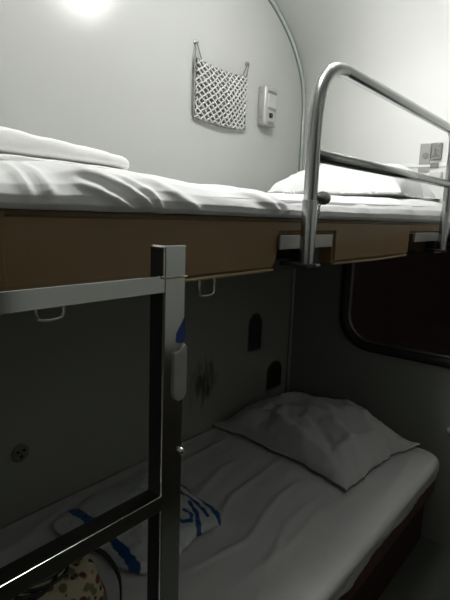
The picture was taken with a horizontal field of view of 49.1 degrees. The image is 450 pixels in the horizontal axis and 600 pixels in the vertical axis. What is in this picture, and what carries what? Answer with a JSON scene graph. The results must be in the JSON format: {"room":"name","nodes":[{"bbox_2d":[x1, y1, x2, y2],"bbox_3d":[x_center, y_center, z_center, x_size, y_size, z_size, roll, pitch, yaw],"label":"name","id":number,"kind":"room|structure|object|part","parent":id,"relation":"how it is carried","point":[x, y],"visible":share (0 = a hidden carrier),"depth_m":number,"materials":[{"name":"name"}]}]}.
{"room":"train carriage","nodes":[
{"label":"train carriage","id":0,"kind":"room"},
{"bbox_2d":[0,0,301,528],"bbox_3d":[-0.473,-0.132,1.539,0.040,2.540,2.780,10,13,38],"label":"wall","id":1,"kind":"structure","parent":0,"point":[115,77],"depth_m":1.67,"materials":[{"name":"paint"}]},
{"bbox_2d":[11,444,28,461],"bbox_3d":[-0.607,0.455,1.462,0.011,0.054,0.054,10,13,38],"label":"wall cap","id":2,"kind":"object","parent":1,"relation":"attached to","point":[20,452],"visible":1,"depth_m":1.46,"materials":[{"name":"grey paint"}]},
{"bbox_2d":[193,40,249,130],"bbox_3d":[-0.001,-0.818,1.911,0.040,0.280,0.332,10,13,38],"label":"pocket","id":3,"kind":"object","parent":1,"relation":"attached to","point":[235,104],"visible":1,"depth_m":1.89,"materials":[{"name":"grey fabric"}]},
{"bbox_3d":[-0.096,-0.905,1.789,0.008,0.062,0.041,10,13,38],"label":"hanging cord","id":4,"kind":"part","parent":3,"relation":"part of","materials":[{"name":"white fabric"}]},
{"bbox_2d":[0,208,446,321],"bbox_3d":[-0.092,-0.153,1.328,0.784,0.152,2.385,10,13,38],"label":"upper berth","id":5,"kind":"object","parent":1,"relation":"attached to","point":[37,246],"visible":0.88,"depth_m":0.85,"materials":[{"name":"brown wood"}]},
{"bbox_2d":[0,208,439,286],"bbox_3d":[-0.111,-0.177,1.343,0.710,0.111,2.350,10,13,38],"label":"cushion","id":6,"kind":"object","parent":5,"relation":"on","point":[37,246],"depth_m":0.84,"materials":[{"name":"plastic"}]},
{"bbox_2d":[0,160,449,222],"bbox_3d":[-0.101,-0.275,1.308,0.753,0.091,2.330,10,13,38],"label":"sheet","id":7,"kind":"object","parent":5,"relation":"on","point":[35,185],"visible":0.91,"depth_m":0.76,"materials":[{"name":"white fabric"}]},
{"bbox_2d":[0,126,128,170],"bbox_3d":[-0.606,-0.294,0.858,0.446,0.098,0.845,10,13,38],"label":"blanket","id":8,"kind":"object","parent":7,"relation":"on","point":[15,145],"visible":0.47,"depth_m":0.89,"materials":[{"name":"white fabric"}]},
{"bbox_2d":[268,162,439,199],"bbox_3d":[0.531,-0.488,1.996,0.552,0.147,0.516,10,13,38],"label":"pillow","id":9,"kind":"object","parent":7,"relation":"on","point":[334,180],"visible":0.62,"depth_m":1.82,"materials":[{"name":"white fabric"}]},
{"bbox_2d":[299,62,449,263],"bbox_3d":[0.501,-0.349,1.411,0.039,0.436,1.021,10,13,38],"label":"guard rail","id":10,"kind":"object","parent":5,"relation":"attached to","point":[312,198],"visible":1,"depth_m":1.07,"materials":[{"name":"metal"}]},
{"bbox_3d":[0.200,-0.181,1.067,0.008,0.067,0.019,10,13,38],"label":"chain","id":11,"kind":"part","parent":10,"relation":"part of","materials":[{"name":"metal"}]},
{"bbox_3d":[0.210,-0.222,1.070,0.029,0.029,0.046,10,13,38],"label":"locking knob","id":12,"kind":"part","parent":10,"relation":"part of","materials":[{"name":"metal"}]},
{"bbox_2d":[247,313,261,351],"bbox_3d":[0.143,0.154,2.331,0.006,0.191,0.106,10,13,38],"label":"latch slot","id":13,"kind":"object","parent":1,"relation":"attached to","point":[255,323],"visible":1,"depth_m":2.32,"materials":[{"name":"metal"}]},
{"bbox_2d":[257,85,276,127],"bbox_3d":[0.187,-0.835,2.131,0.052,0.163,0.094,10,13,38],"label":"light","id":14,"kind":"object","parent":1,"relation":"attached to","point":[267,102],"visible":1,"depth_m":2.11,"materials":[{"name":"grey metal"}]},
{"bbox_3d":[0.204,-0.856,2.122,0.007,0.058,0.058,10,13,38],"label":"lamp shade","id":15,"kind":"part","parent":14,"relation":"part of","materials":[{"name":"white plastic"}]},
{"bbox_2d":[266,360,281,391],"bbox_3d":[0.251,0.380,2.515,0.006,0.148,0.138,10,13,38],"label":"latch slot","id":16,"kind":"object","parent":1,"relation":"attached to","point":[274,371],"visible":1,"depth_m":2.51,"materials":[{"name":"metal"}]},
{"bbox_2d":[268,0,305,392],"bbox_3d":[-0.461,-0.281,1.481,0.011,2.013,2.638,10,13,38],"label":"trim","id":17,"kind":"structure","parent":1,"relation":"attached to","point":[273,3],"depth_m":2.40,"materials":[{"name":"grey metal"}]},
{"bbox_2d":[275,0,449,228],"bbox_3d":[0.308,-0.641,0.804,1.940,1.060,2.660,10,13,38],"label":"wall","id":18,"kind":"structure","parent":0,"point":[403,45],"depth_m":2.09,"materials":[{"name":"paint"}]},
{"bbox_2d":[401,164,446,167],"bbox_3d":[1.139,-0.512,1.831,1.900,0.012,0.010,10,13,38],"label":"trim","id":19,"kind":"structure","parent":18,"relation":"attached to","point":[440,165],"depth_m":2.08,"materials":[{"name":"paint"}]},
{"bbox_2d":[418,142,442,177],"bbox_3d":[0.853,-0.578,2.042,0.102,0.142,0.032,10,13,38],"label":"panel","id":20,"kind":"object","parent":18,"relation":"attached to","point":[426,153],"visible":0.98,"depth_m":2.04,"materials":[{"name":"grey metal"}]},
{"bbox_3d":[0.839,-0.596,2.067,0.045,0.116,0.008,10,13,38],"label":"plate","id":21,"kind":"part","parent":20,"relation":"part of","materials":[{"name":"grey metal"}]},
{"bbox_2d":[422,153,428,158],"bbox_3d":[0.838,-0.603,2.060,0.025,0.026,0.006,10,13,38],"label":"socket","id":22,"kind":"object","parent":20,"relation":"attached to","point":[424,155],"depth_m":2.06,"materials":[{"name":"plastic"}]},
{"bbox_2d":[430,162,438,167],"bbox_3d":[0.870,-0.560,2.045,0.034,0.022,0.010,10,13,38],"label":"switch","id":23,"kind":"object","parent":20,"relation":"attached to","point":[435,164],"depth_m":2.04,"materials":[{"name":"plastic"}]},
{"bbox_2d":[431,142,442,159],"bbox_3d":[0.874,-0.613,2.031,0.042,0.068,0.014,10,13,38],"label":"switch","id":24,"kind":"object","parent":20,"relation":"attached to","point":[437,148],"depth_m":2.02,"materials":[{"name":"plastic"}]},
{"bbox_2d":[289,229,449,547],"bbox_3d":[1.106,0.422,2.026,1.940,1.395,0.050,10,13,38],"label":"wall","id":25,"kind":"structure","parent":0,"point":[411,398],"depth_m":2.33,"materials":[{"name":"grey paint"}]},
{"bbox_2d":[339,232,449,368],"bbox_3d":[0.966,0.009,2.056,1.037,0.572,0.040,10,13,38],"label":"window","id":26,"kind":"structure","parent":25,"relation":"in","point":[399,307],"depth_m":2.21,"materials":[{"name":"black glass"}]},
{"bbox_2d":[378,536,449,599],"bbox_3d":[0.244,1.278,1.145,2.040,0.050,2.780,10,13,38],"label":"floor","id":27,"kind":"structure","parent":0,"point":[424,574],"depth_m":2.00,"materials":[{"name":"grey"}]},
{"bbox_2d":[0,244,187,599],"bbox_3d":[-0.202,0.629,0.603,0.032,1.380,0.388,10,13,38],"label":"ladder","id":28,"kind":"object","parent":27,"relation":"on","point":[159,504],"visible":1,"depth_m":0.62,"materials":[{"name":"metal"}]},
{"bbox_3d":[-0.095,0.610,0.735,0.026,1.380,0.038,10,13,38],"label":"post","id":29,"kind":"part","parent":28,"relation":"part of","materials":[{"name":"metal"}]},
{"bbox_3d":[-0.072,-0.030,0.621,0.029,0.007,0.052,10,13,38],"label":"cord","id":30,"kind":"part","parent":28,"relation":"part of","materials":[{"name":"white fabric"}]},
{"bbox_3d":[-0.059,0.095,0.644,0.004,0.075,0.023,10,13,38],"label":"latch plate","id":31,"kind":"part","parent":28,"relation":"part of","materials":[{"name":"grey plastic"}]},
{"bbox_2d":[338,480,434,599],"bbox_3d":[-0.176,0.943,1.433,0.822,0.480,2.560,10,13,38],"label":"lower berth","id":32,"kind":"object","parent":27,"relation":"on","point":[382,566],"visible":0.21,"depth_m":1.86,"materials":[{"name":"red paint"}]},
{"bbox_2d":[0,427,438,599],"bbox_3d":[-0.196,0.760,1.354,0.846,0.141,2.416,10,13,38],"label":"sheet","id":33,"kind":"object","parent":32,"relation":"on","point":[286,531],"visible":0.53,"depth_m":1.51,"materials":[{"name":"grey fabric"}]},
{"bbox_2d":[12,548,121,599],"bbox_3d":[-0.385,0.649,1.074,0.185,0.174,0.282,10,13,38],"label":"cloth bag","id":34,"kind":"object","parent":33,"relation":"on","point":[82,581],"visible":0.59,"depth_m":1.06,"materials":[{"name":"fabric"}]},
{"bbox_2d":[13,566,69,599],"bbox_3d":[-0.381,0.562,0.994,0.096,0.038,0.140,10,13,38],"label":"cable","id":35,"kind":"object","parent":34,"relation":"on","point":[34,593],"visible":0.27,"depth_m":0.96,"materials":[{"name":"black plastic"}]},
{"bbox_2d":[53,472,221,574],"bbox_3d":[-0.253,0.644,1.499,0.418,0.041,0.441,10,13,38],"label":"plastic bag","id":36,"kind":"object","parent":33,"relation":"on","point":[129,550],"visible":0.45,"depth_m":1.45,"materials":[{"name":"grey plastic"}]},
{"bbox_2d":[212,392,419,491],"bbox_3d":[0.379,0.506,2.100,0.544,0.162,0.695,-7,13,-43],"label":"pillow","id":37,"kind":"object","parent":33,"relation":"on","point":[339,440],"visible":1,"depth_m":1.96,"materials":[{"name":"grey fabric"}]}
]}

